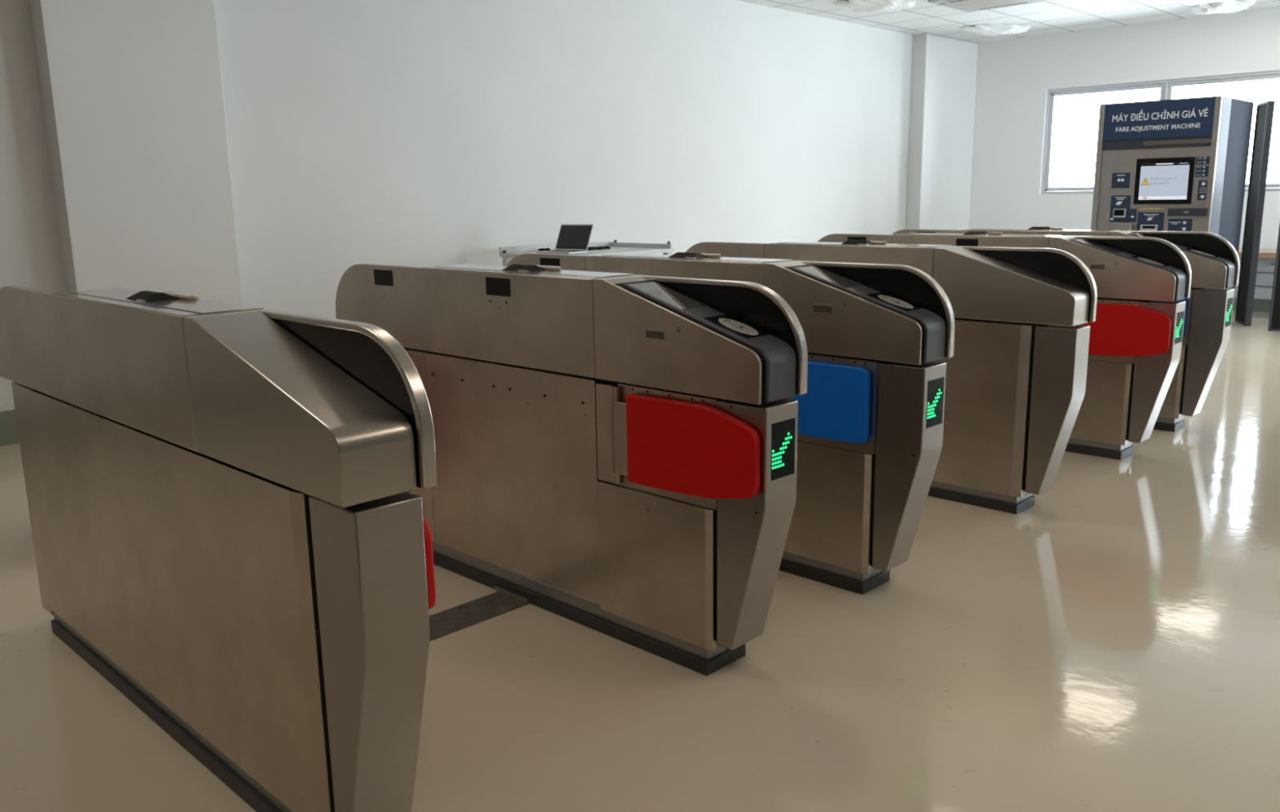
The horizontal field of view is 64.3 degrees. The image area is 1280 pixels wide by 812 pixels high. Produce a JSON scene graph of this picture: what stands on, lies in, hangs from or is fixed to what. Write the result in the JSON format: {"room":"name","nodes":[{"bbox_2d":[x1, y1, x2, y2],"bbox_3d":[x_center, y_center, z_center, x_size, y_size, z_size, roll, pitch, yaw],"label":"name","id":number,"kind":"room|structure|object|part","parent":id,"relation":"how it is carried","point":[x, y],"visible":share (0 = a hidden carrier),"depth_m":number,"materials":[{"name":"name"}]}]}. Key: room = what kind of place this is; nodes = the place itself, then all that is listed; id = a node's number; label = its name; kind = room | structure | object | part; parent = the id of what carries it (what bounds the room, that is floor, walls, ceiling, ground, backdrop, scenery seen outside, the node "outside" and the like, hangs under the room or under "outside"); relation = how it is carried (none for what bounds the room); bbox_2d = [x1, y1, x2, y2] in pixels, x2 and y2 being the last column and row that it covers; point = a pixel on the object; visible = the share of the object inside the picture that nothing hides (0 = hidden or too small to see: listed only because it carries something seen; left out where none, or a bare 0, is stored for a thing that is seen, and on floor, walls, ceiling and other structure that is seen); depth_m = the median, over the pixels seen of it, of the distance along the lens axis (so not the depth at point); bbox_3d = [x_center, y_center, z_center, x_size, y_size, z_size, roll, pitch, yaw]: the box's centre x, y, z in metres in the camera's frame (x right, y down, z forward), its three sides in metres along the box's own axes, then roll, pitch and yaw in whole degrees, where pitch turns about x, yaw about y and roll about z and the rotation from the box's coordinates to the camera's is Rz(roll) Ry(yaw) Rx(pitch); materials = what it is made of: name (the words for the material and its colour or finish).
{"room":"railway station","nodes":[
{"label":"railway station","id":0,"kind":"room"},
{"bbox_2d":[0,0,912,411],"bbox_3d":[-1.642,-1.802,7.634,0.200,3.170,16.850,10,16,43],"label":"wall","id":1,"kind":"structure","parent":0,"point":[414,133],"depth_m":8.02,"materials":[{"name":"white paint"}]},
{"bbox_2d":[0,409,19,446],"bbox_3d":[-1.477,-0.319,7.796,0.199,0.195,16.450,10,16,43],"label":"baseboard","id":2,"kind":"structure","parent":1,"relation":"attached to","point":[9,435],"depth_m":5.79,"materials":[{"name":"grey"}]},
{"bbox_2d":[29,0,242,304],"bbox_3d":[-2.950,-1.457,6.049,0.187,3.170,0.960,10,16,43],"label":"pillar","id":3,"kind":"structure","parent":1,"relation":"attached to","point":[131,91],"depth_m":5.93,"materials":[{"name":"white paint"}]},
{"bbox_2d":[905,33,977,229],"bbox_3d":[3.783,-2.947,12.806,0.187,3.170,1.290,10,16,43],"label":"pillar","id":4,"kind":"structure","parent":1,"relation":"attached to","point":[944,74],"depth_m":12.51,"materials":[{"name":"white paint"}]},
{"bbox_2d":[0,310,1279,811],"bbox_3d":[1.893,0.435,4.604,10.000,0.100,16.850,10,16,43],"label":"floor","id":5,"kind":"structure","parent":0,"point":[1110,642],"depth_m":2.82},
{"bbox_2d":[0,285,437,811],"bbox_3d":[-1.190,0.271,2.601,2.115,1.120,0.196,10,16,43],"label":"gate","id":6,"kind":"object","parent":5,"relation":"on","point":[228,528],"visible":1,"depth_m":2.14,"materials":[{"name":"grey"}]},
{"bbox_3d":[-1.479,-0.143,2.680,1.485,0.293,0.031,10,16,43],"label":"head panel","id":7,"kind":"part","parent":6,"relation":"part of","materials":[{"name":"metal"}]},
{"bbox_3d":[-1.408,-0.156,2.740,1.468,0.293,0.156,10,16,43],"label":"head casing","id":8,"kind":"part","parent":6,"relation":"part of","materials":[{"name":"metal"}]},
{"bbox_3d":[-1.201,-0.264,2.518,0.883,0.005,0.136,10,16,43],"label":"lid","id":9,"kind":"part","parent":6,"relation":"part of","materials":[{"name":"grey metal"}]},
{"bbox_3d":[-1.280,0.407,2.608,1.843,0.741,0.022,10,16,43],"label":"panel","id":10,"kind":"part","parent":6,"relation":"part of","materials":[{"name":"metal"}]},
{"bbox_3d":[-1.194,0.757,2.701,1.727,0.043,0.156,10,16,43],"label":"rail","id":11,"kind":"part","parent":6,"relation":"part of","materials":[{"name":"grey"}]},
{"bbox_3d":[-0.683,-0.016,2.003,0.610,0.293,0.154,10,16,43],"label":"casing","id":12,"kind":"part","parent":6,"relation":"part of","materials":[{"name":"silver metal"}]},
{"bbox_2d":[255,309,437,488],"bbox_3d":[-0.611,-0.031,2.063,0.627,0.290,0.030,10,16,43],"label":"hood","id":13,"kind":"object","parent":6,"relation":"attached to","point":[367,355],"depth_m":1.92,"materials":[{"name":"grey metal"}]},
{"bbox_2d":[429,586,529,641],"bbox_3d":[-0.783,0.721,3.123,0.182,0.016,0.998,10,16,43],"label":"floor strip","id":14,"kind":"object","parent":5,"relation":"on","point":[446,622],"visible":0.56,"depth_m":3.34,"materials":[{"name":"metal"}]},
{"bbox_2d":[335,263,807,675],"bbox_3d":[-0.377,0.091,3.417,2.115,1.120,0.201,10,16,43],"label":"gate","id":15,"kind":"object","parent":5,"relation":"on","point":[616,453],"visible":1,"depth_m":3.02,"materials":[{"name":"grey"}]},
{"bbox_3d":[-0.940,-0.446,3.735,0.150,0.117,0.002,10,16,43],"label":"access plate","id":16,"kind":"part","parent":15,"relation":"part of","materials":[{"name":"metal"}]},
{"bbox_3d":[-0.937,0.135,3.891,0.484,0.735,0.016,10,16,43],"label":"panel","id":17,"kind":"part","parent":15,"relation":"part of","materials":[{"name":"metal"}]},
{"bbox_3d":[-0.658,-0.324,3.503,1.485,0.293,0.031,10,16,43],"label":"head panel","id":18,"kind":"part","parent":15,"relation":"part of","materials":[{"name":"metal"}]},
{"bbox_3d":[-0.456,-0.358,3.272,0.150,0.117,0.002,10,16,43],"label":"access plate","id":19,"kind":"part","parent":15,"relation":"part of","materials":[{"name":"metal"}]},
{"bbox_3d":[-0.443,0.218,3.418,0.888,0.722,0.016,10,16,43],"label":"panel","id":20,"kind":"part","parent":15,"relation":"part of","materials":[{"name":"metal"}]},
{"bbox_3d":[-0.381,-0.445,3.342,0.883,0.005,0.136,10,16,43],"label":"lid","id":21,"kind":"part","parent":15,"relation":"part of","materials":[{"name":"grey metal"}]},
{"bbox_3d":[-0.382,0.197,3.450,1.860,0.700,0.120,10,16,43],"label":"frame","id":22,"kind":"part","parent":15,"relation":"part of","materials":[{"name":"black"}]},
{"bbox_3d":[-0.374,0.576,3.525,1.727,0.043,0.156,10,16,43],"label":"rail","id":23,"kind":"part","parent":15,"relation":"part of","materials":[{"name":"grey"}]},
{"bbox_3d":[-0.093,0.082,3.039,0.089,0.297,0.016,10,16,43],"label":"hinge panel","id":24,"kind":"part","parent":15,"relation":"part of","materials":[{"name":"metal"}]},
{"bbox_3d":[-0.068,0.086,2.995,0.023,0.292,0.023,10,16,43],"label":"hinge post","id":25,"kind":"part","parent":15,"relation":"part of","materials":[{"name":"metal"}]},
{"bbox_3d":[0.041,0.458,2.984,0.455,0.413,0.022,10,16,43],"label":"panel","id":26,"kind":"part","parent":15,"relation":"part of","materials":[{"name":"metal"}]},
{"bbox_3d":[0.075,0.109,2.881,0.374,0.307,0.010,10,16,43],"label":"recess panel","id":27,"kind":"part","parent":15,"relation":"part of","materials":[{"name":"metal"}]},
{"bbox_3d":[0.086,-0.186,2.776,0.610,0.293,0.008,10,16,43],"label":"panel","id":28,"kind":"part","parent":15,"relation":"part of","materials":[{"name":"metal"}]},
{"bbox_2d":[632,275,807,395],"bbox_3d":[0.209,-0.212,2.887,0.627,0.290,0.030,10,16,43],"label":"hood","id":29,"kind":"object","parent":15,"relation":"attached to","point":[755,305],"depth_m":2.75,"materials":[{"name":"grey metal"}]},
{"bbox_2d":[498,240,674,266],"bbox_3d":[-0.395,-0.789,8.050,0.720,0.980,1.200,10,16,43],"label":"table","id":30,"kind":"object","parent":5,"relation":"on","point":[508,253],"visible":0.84,"depth_m":8.02,"materials":[{"name":"grey metal"}]},
{"bbox_3d":[-1.014,-0.702,7.886,0.050,0.895,0.050,10,16,43],"label":"leg","id":31,"kind":"part","parent":30,"relation":"part of","materials":[{"name":"grey laminate"}]},
{"bbox_2d":[537,247,550,251],"bbox_3d":[-0.748,-1.227,7.978,0.073,0.024,0.111,10,16,43],"label":"cable","id":32,"kind":"object","parent":30,"relation":"on","point":[548,248],"visible":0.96,"depth_m":7.96,"materials":[{"name":"black plastic"}]},
{"bbox_3d":[-0.652,-1.282,8.198,0.020,0.045,1.200,10,16,43],"label":"rail","id":33,"kind":"part","parent":30,"relation":"part of","materials":[{"name":"grey metal"}]},
{"bbox_2d":[536,224,593,254],"bbox_3d":[-0.563,-1.260,7.666,0.310,0.210,0.314,7,14,34],"label":"laptop","id":34,"kind":"object","parent":30,"relation":"on","point":[572,238],"visible":0.98,"depth_m":7.73,"materials":[{"name":"silver metal"}]},
{"bbox_3d":[-0.502,-1.285,7.752,0.310,0.197,0.097,7,14,34],"label":"lid","id":35,"kind":"part","parent":34,"relation":"part of","materials":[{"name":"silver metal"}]},
{"bbox_2d":[587,245,610,250],"bbox_3d":[-0.343,-1.259,8.111,0.095,0.023,0.267,10,16,43],"label":"cable","id":36,"kind":"object","parent":30,"relation":"on","point":[606,246],"visible":0.88,"depth_m":8.10,"materials":[{"name":"black plastic"}]},
{"bbox_3d":[0.008,-1.323,8.370,0.680,0.035,0.025,10,16,43],"label":"rail","id":37,"kind":"part","parent":30,"relation":"part of","materials":[{"name":"grey metal"}]},
{"bbox_2d":[505,252,954,595],"bbox_3d":[0.186,-0.034,3.982,2.115,1.120,0.201,10,16,43],"label":"gate","id":38,"kind":"object","parent":5,"relation":"on","point":[870,415],"visible":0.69,"depth_m":3.38,"materials":[{"name":"grey"}]},
{"bbox_2d":[505,253,586,271],"bbox_3d":[-0.419,-0.508,4.380,0.579,0.293,0.031,10,16,43],"label":"hood","id":39,"kind":"object","parent":38,"relation":"attached to","point":[566,262],"depth_m":4.28,"materials":[{"name":"metal"}]},
{"bbox_3d":[0.114,-0.411,3.870,0.903,0.293,0.031,10,16,43],"label":"head panel","id":40,"kind":"part","parent":38,"relation":"part of","materials":[{"name":"metal"}]},
{"bbox_3d":[0.183,-0.570,3.908,0.883,0.005,0.136,10,16,43],"label":"lid","id":41,"kind":"part","parent":38,"relation":"part of","materials":[{"name":"grey metal"}]},
{"bbox_3d":[0.605,0.333,3.550,0.455,0.413,0.022,10,16,43],"label":"panel","id":42,"kind":"part","parent":38,"relation":"part of","materials":[{"name":"metal"}]},
{"bbox_3d":[0.190,0.451,4.091,1.727,0.043,0.156,10,16,43],"label":"rail","id":43,"kind":"part","parent":38,"relation":"part of","materials":[{"name":"grey metal"}]},
{"bbox_3d":[0.639,-0.016,3.447,0.374,0.307,0.010,10,16,43],"label":"recess panel","id":44,"kind":"part","parent":38,"relation":"part of","materials":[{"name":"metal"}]},
{"bbox_3d":[0.650,-0.311,3.341,0.610,0.293,0.008,10,16,43],"label":"panel","id":45,"kind":"part","parent":38,"relation":"part of","materials":[{"name":"metal"}]},
{"bbox_3d":[0.181,0.072,4.015,1.860,0.700,0.120,10,16,43],"label":"frame","id":46,"kind":"part","parent":38,"relation":"part of","materials":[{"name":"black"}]},
{"bbox_2d":[792,260,954,358],"bbox_3d":[0.773,-0.337,3.452,0.627,0.290,0.030,10,16,43],"label":"hood","id":47,"kind":"object","parent":38,"relation":"attached to","point":[910,285],"depth_m":3.33,"materials":[{"name":"grey metal"}]},
{"bbox_2d":[685,240,1097,514],"bbox_3d":[1.024,-0.219,4.823,2.115,1.120,0.196,10,16,43],"label":"gate","id":48,"kind":"object","parent":5,"relation":"on","point":[1015,380],"visible":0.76,"depth_m":4.25,"materials":[{"name":"grey"}]},
{"bbox_2d":[685,241,764,258],"bbox_3d":[0.410,-0.691,5.212,0.579,0.293,0.031,10,16,43],"label":"hood","id":49,"kind":"object","parent":48,"relation":"attached to","point":[739,250],"depth_m":5.12,"materials":[{"name":"metal"}]},
{"bbox_3d":[0.943,-0.595,4.702,0.903,0.293,0.031,10,16,43],"label":"head panel","id":50,"kind":"part","parent":48,"relation":"part of","materials":[{"name":"metal"}]},
{"bbox_3d":[1.013,-0.754,4.740,0.883,0.005,0.136,10,16,43],"label":"lid","id":51,"kind":"part","parent":48,"relation":"part of","materials":[{"name":"grey metal"}]},
{"bbox_3d":[1.019,0.267,4.923,1.727,0.043,0.156,10,16,43],"label":"rail","id":52,"kind":"part","parent":48,"relation":"part of","materials":[{"name":"grey"}]},
{"bbox_3d":[0.934,-0.083,4.829,1.843,0.741,0.022,10,16,43],"label":"panel","id":53,"kind":"part","parent":48,"relation":"part of","materials":[{"name":"metal"}]},
{"bbox_3d":[1.011,-0.112,4.848,1.860,0.700,0.120,10,16,43],"label":"frame","id":54,"kind":"part","parent":48,"relation":"part of","materials":[{"name":"black"}]},
{"bbox_3d":[1.530,-0.506,4.225,0.610,0.293,0.154,10,16,43],"label":"casing","id":55,"kind":"part","parent":48,"relation":"part of","materials":[{"name":"silver metal"}]},
{"bbox_2d":[952,245,1097,322],"bbox_3d":[1.603,-0.521,4.285,0.627,0.290,0.030,10,16,43],"label":"hood","id":56,"kind":"object","parent":48,"relation":"attached to","point":[1058,264],"depth_m":4.17,"materials":[{"name":"grey metal"}]},
{"bbox_2d":[817,231,1191,460],"bbox_3d":[1.847,-0.401,5.649,2.115,1.120,0.201,10,16,43],"label":"gate","id":57,"kind":"object","parent":5,"relation":"on","point":[1136,332],"visible":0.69,"depth_m":5.04,"materials":[{"name":"grey"}]},
{"bbox_2d":[817,233,892,244],"bbox_3d":[1.242,-0.875,6.046,0.579,0.293,0.031,10,16,43],"label":"hood","id":58,"kind":"object","parent":57,"relation":"attached to","point":[835,237],"depth_m":5.98,"materials":[{"name":"metal"}]},
{"bbox_3d":[1.775,-0.779,5.537,0.903,0.293,0.031,10,16,43],"label":"head panel","id":59,"kind":"part","parent":57,"relation":"part of","materials":[{"name":"metal"}]},
{"bbox_3d":[1.844,-0.938,5.574,0.883,0.005,0.136,10,16,43],"label":"lid","id":60,"kind":"part","parent":57,"relation":"part of","materials":[{"name":"grey"}]},
{"bbox_3d":[1.851,0.083,5.758,1.727,0.043,0.156,10,16,43],"label":"rail","id":61,"kind":"part","parent":57,"relation":"part of","materials":[{"name":"grey"}]},
{"bbox_3d":[2.266,-0.034,5.216,0.455,0.413,0.022,10,16,43],"label":"panel","id":62,"kind":"part","parent":57,"relation":"part of","materials":[{"name":"metal"}]},
{"bbox_3d":[2.311,-0.678,5.008,0.610,0.293,0.008,10,16,43],"label":"panel","id":63,"kind":"part","parent":57,"relation":"part of","materials":[{"name":"metal"}]},
{"bbox_3d":[2.300,-0.383,5.114,0.374,0.307,0.010,10,16,43],"label":"recess panel","id":64,"kind":"part","parent":57,"relation":"part of","materials":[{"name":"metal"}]},
{"bbox_3d":[1.843,-0.296,5.682,1.860,0.700,0.120,10,16,43],"label":"frame","id":65,"kind":"part","parent":57,"relation":"part of","materials":[{"name":"black"}]},
{"bbox_2d":[1071,235,1191,298],"bbox_3d":[2.434,-0.705,5.119,0.627,0.290,0.030,10,16,43],"label":"hood","id":66,"kind":"object","parent":57,"relation":"attached to","point":[1162,251],"depth_m":5.00,"materials":[{"name":"grey metal"}]},
{"bbox_2d":[892,226,1239,431],"bbox_3d":[2.419,-0.528,6.222,2.115,1.120,0.201,10,16,43],"label":"gate","id":67,"kind":"object","parent":5,"relation":"on","point":[1214,262],"visible":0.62,"depth_m":5.56,"materials":[{"name":"grey"}]},
{"bbox_2d":[892,229,961,234],"bbox_3d":[1.813,-1.002,6.620,0.579,0.293,0.031,10,16,43],"label":"hood","id":68,"kind":"object","parent":67,"relation":"attached to","point":[903,231],"depth_m":6.53,"materials":[{"name":"metal"}]},
{"bbox_3d":[2.346,-0.905,6.110,0.903,0.293,0.031,10,16,43],"label":"head panel","id":69,"kind":"part","parent":67,"relation":"part of","materials":[{"name":"metal"}]},
{"bbox_3d":[2.416,-1.064,6.148,0.883,0.005,0.136,10,16,43],"label":"lid","id":70,"kind":"part","parent":67,"relation":"part of","materials":[{"name":"grey metal"}]},
{"bbox_3d":[2.882,-0.805,5.581,0.610,0.293,0.008,10,16,43],"label":"panel","id":71,"kind":"part","parent":67,"relation":"part of","materials":[{"name":"metal"}]},
{"bbox_3d":[2.422,-0.043,6.331,1.727,0.043,0.156,10,16,43],"label":"rail","id":72,"kind":"part","parent":67,"relation":"part of","materials":[{"name":"grey metal"}]},
{"bbox_3d":[2.837,-0.161,5.790,0.455,0.413,0.022,10,16,43],"label":"panel","id":73,"kind":"part","parent":67,"relation":"part of","materials":[{"name":"metal"}]},
{"bbox_2d":[1121,230,1239,286],"bbox_3d":[3.005,-0.831,5.693,0.627,0.290,0.030,10,16,43],"label":"hood","id":74,"kind":"object","parent":67,"relation":"attached to","point":[1211,243],"depth_m":5.57,"materials":[{"name":"grey metal"}]},
{"bbox_3d":[2.872,-0.510,5.687,0.374,0.307,0.010,10,16,43],"label":"recess panel","id":75,"kind":"part","parent":67,"relation":"part of","materials":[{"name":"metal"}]},
{"bbox_3d":[2.414,-0.422,6.256,1.860,0.700,0.120,10,16,43],"label":"frame","id":76,"kind":"part","parent":67,"relation":"part of","materials":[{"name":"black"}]},
{"bbox_2d":[1090,95,1253,313],"bbox_3d":[5.052,-1.807,9.771,1.036,2.120,1.100,10,16,43],"label":"machine","id":77,"kind":"object","parent":5,"relation":"on","point":[1175,164],"visible":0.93,"depth_m":9.33,"materials":[{"name":"grey metal"}]},
{"bbox_3d":[4.739,-1.571,9.491,0.940,1.619,0.038,10,16,43],"label":"panel","id":78,"kind":"part","parent":77,"relation":"part of","materials":[{"name":"metal"}]},
{"bbox_2d":[1143,137,1211,145],"bbox_3d":[4.838,-2.381,9.171,0.570,0.036,0.006,10,16,43],"label":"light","id":79,"kind":"object","parent":77,"relation":"attached to","point":[1147,141],"depth_m":9.17,"materials":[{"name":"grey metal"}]},
{"bbox_2d":[1167,208,1208,216],"bbox_3d":[4.948,-1.751,9.194,0.328,0.068,0.030,10,16,43],"label":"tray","id":80,"kind":"object","parent":77,"relation":"on","point":[1171,211],"depth_m":9.18,"materials":[{"name":"metal"}]},
{"bbox_3d":[5.200,-1.730,9.191,0.008,2.038,0.250,10,16,43],"label":"trim","id":81,"kind":"part","parent":77,"relation":"part of","materials":[{"name":"grey metal"}]},
{"bbox_2d":[1234,100,1275,326],"bbox_3d":[6.007,-1.867,9.965,0.056,2.130,0.405,3,12,16],"label":"door leaf","id":82,"kind":"structure","parent":5,"relation":"on","point":[1264,110],"depth_m":9.91,"materials":[{"name":"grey metal"}]},
{"bbox_2d":[1234,248,1276,299],"bbox_3d":[6.861,-1.249,10.500,1.400,0.680,0.650,10,16,43],"label":"office desk","id":83,"kind":"object","parent":5,"relation":"on","point":[1267,257],"visible":0.44,"depth_m":10.50,"materials":[{"name":"beige wood"}]},
{"bbox_2d":[1267,222,1279,331],"bbox_3d":[6.199,-1.728,9.279,0.614,2.130,0.056,6,14,31],"label":"door leaf","id":84,"kind":"structure","parent":5,"relation":"on","point":[1274,313],"depth_m":9.56,"materials":[{"name":"brown metal"}]},
{"bbox_3d":[6.199,-1.728,9.278,0.572,2.130,0.040,6,14,31],"label":"edge rail","id":85,"kind":"part","parent":84,"relation":"part of","materials":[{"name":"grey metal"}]},
{"bbox_3d":[6.199,-1.728,9.278,0.572,2.090,0.024,6,14,31],"label":"panel","id":86,"kind":"part","parent":84,"relation":"part of","materials":[{"name":"grey metal"}]},
{"bbox_2d":[737,0,1279,43],"bbox_3d":[1.845,-2.767,3.947,10.000,0.100,16.850,10,16,43],"label":"ceiling","id":87,"kind":"structure","parent":0,"point":[1049,17],"depth_m":10.85,"materials":[{"name":"tile"}]},
{"bbox_2d":[833,0,916,13],"bbox_3d":[2.302,-3.912,9.983,0.812,0.098,0.409,-2,12,-5],"label":"ceiling lamp","id":88,"kind":"object","parent":87,"relation":"attached to","point":[857,6],"visible":1,"depth_m":9.88,"materials":[{"name":"white plastic"}]},
{"bbox_2d":[928,0,1048,12],"bbox_3d":[3.373,-3.930,9.847,0.840,0.042,0.840,10,16,43],"label":"ceiling light","id":89,"kind":"object","parent":87,"relation":"attached to","point":[968,6],"visible":1,"depth_m":9.93,"materials":[{"name":"grey metal"}]},
{"bbox_2d":[949,0,1027,8],"bbox_3d":[3.373,-3.913,9.851,0.540,0.007,0.540,10,16,43],"label":"grille","id":90,"kind":"object","parent":89,"relation":"attached to","point":[971,4],"depth_m":9.90,"materials":[{"name":"grey metal"}]},
{"bbox_2d":[960,23,1031,35],"bbox_3d":[4.047,-4.269,11.595,0.807,0.099,0.406,-2,12,-5],"label":"ceiling lamp","id":91,"kind":"object","parent":87,"relation":"attached to","point":[988,29],"visible":1,"depth_m":11.47,"materials":[{"name":"white plastic"}]},
{"bbox_2d":[1174,0,1225,4],"bbox_3d":[5.596,-3.929,9.662,0.960,0.036,0.720,10,16,43],"label":"recessed light","id":92,"kind":"object","parent":87,"relation":"in","point":[1184,2],"visible":1,"depth_m":10.02,"materials":[{"name":"grey metal"}]},
{"bbox_2d":[1187,0,1256,14],"bbox_3d":[5.920,-4.045,10.351,0.604,0.094,0.459,10,16,43],"label":"ceiling lamp","id":93,"kind":"object","parent":87,"relation":"attached to","point":[1227,6],"visible":0.91,"depth_m":10.27,"materials":[{"name":"white plastic"}]},
{"bbox_2d":[968,7,1279,249],"bbox_3d":[7.675,-2.451,10.102,9.600,3.170,0.200,10,16,43],"label":"wall","id":94,"kind":"structure","parent":0,"point":[1014,77],"depth_m":12.29,"materials":[{"name":"white paint"}]},
{"bbox_2d":[1040,70,1279,194],"bbox_3d":[7.470,-2.802,10.186,6.900,1.250,0.080,10,16,43],"label":"window","id":95,"kind":"structure","parent":94,"relation":"in","point":[1166,86],"depth_m":11.86,"materials":[{"name":"silver metal"}]},
{"bbox_3d":[5.487,-3.160,12.075,1.304,1.178,0.030,10,16,43],"label":"sash","id":96,"kind":"part","parent":95,"relation":"part of","materials":[{"name":"glass"}]},
{"bbox_3d":[6.519,-2.973,11.089,1.515,1.178,0.030,10,16,43],"label":"sash","id":97,"kind":"part","parent":95,"relation":"part of","materials":[{"name":"silver metal"}]},
{"bbox_2d":[1232,297,1271,312],"bbox_3d":[7.690,-0.966,10.263,9.413,0.195,0.012,10,16,43],"label":"baseboard","id":98,"kind":"structure","parent":94,"relation":"attached to","point":[1260,304],"depth_m":11.13,"materials":[{"name":"grey"}]}
]}

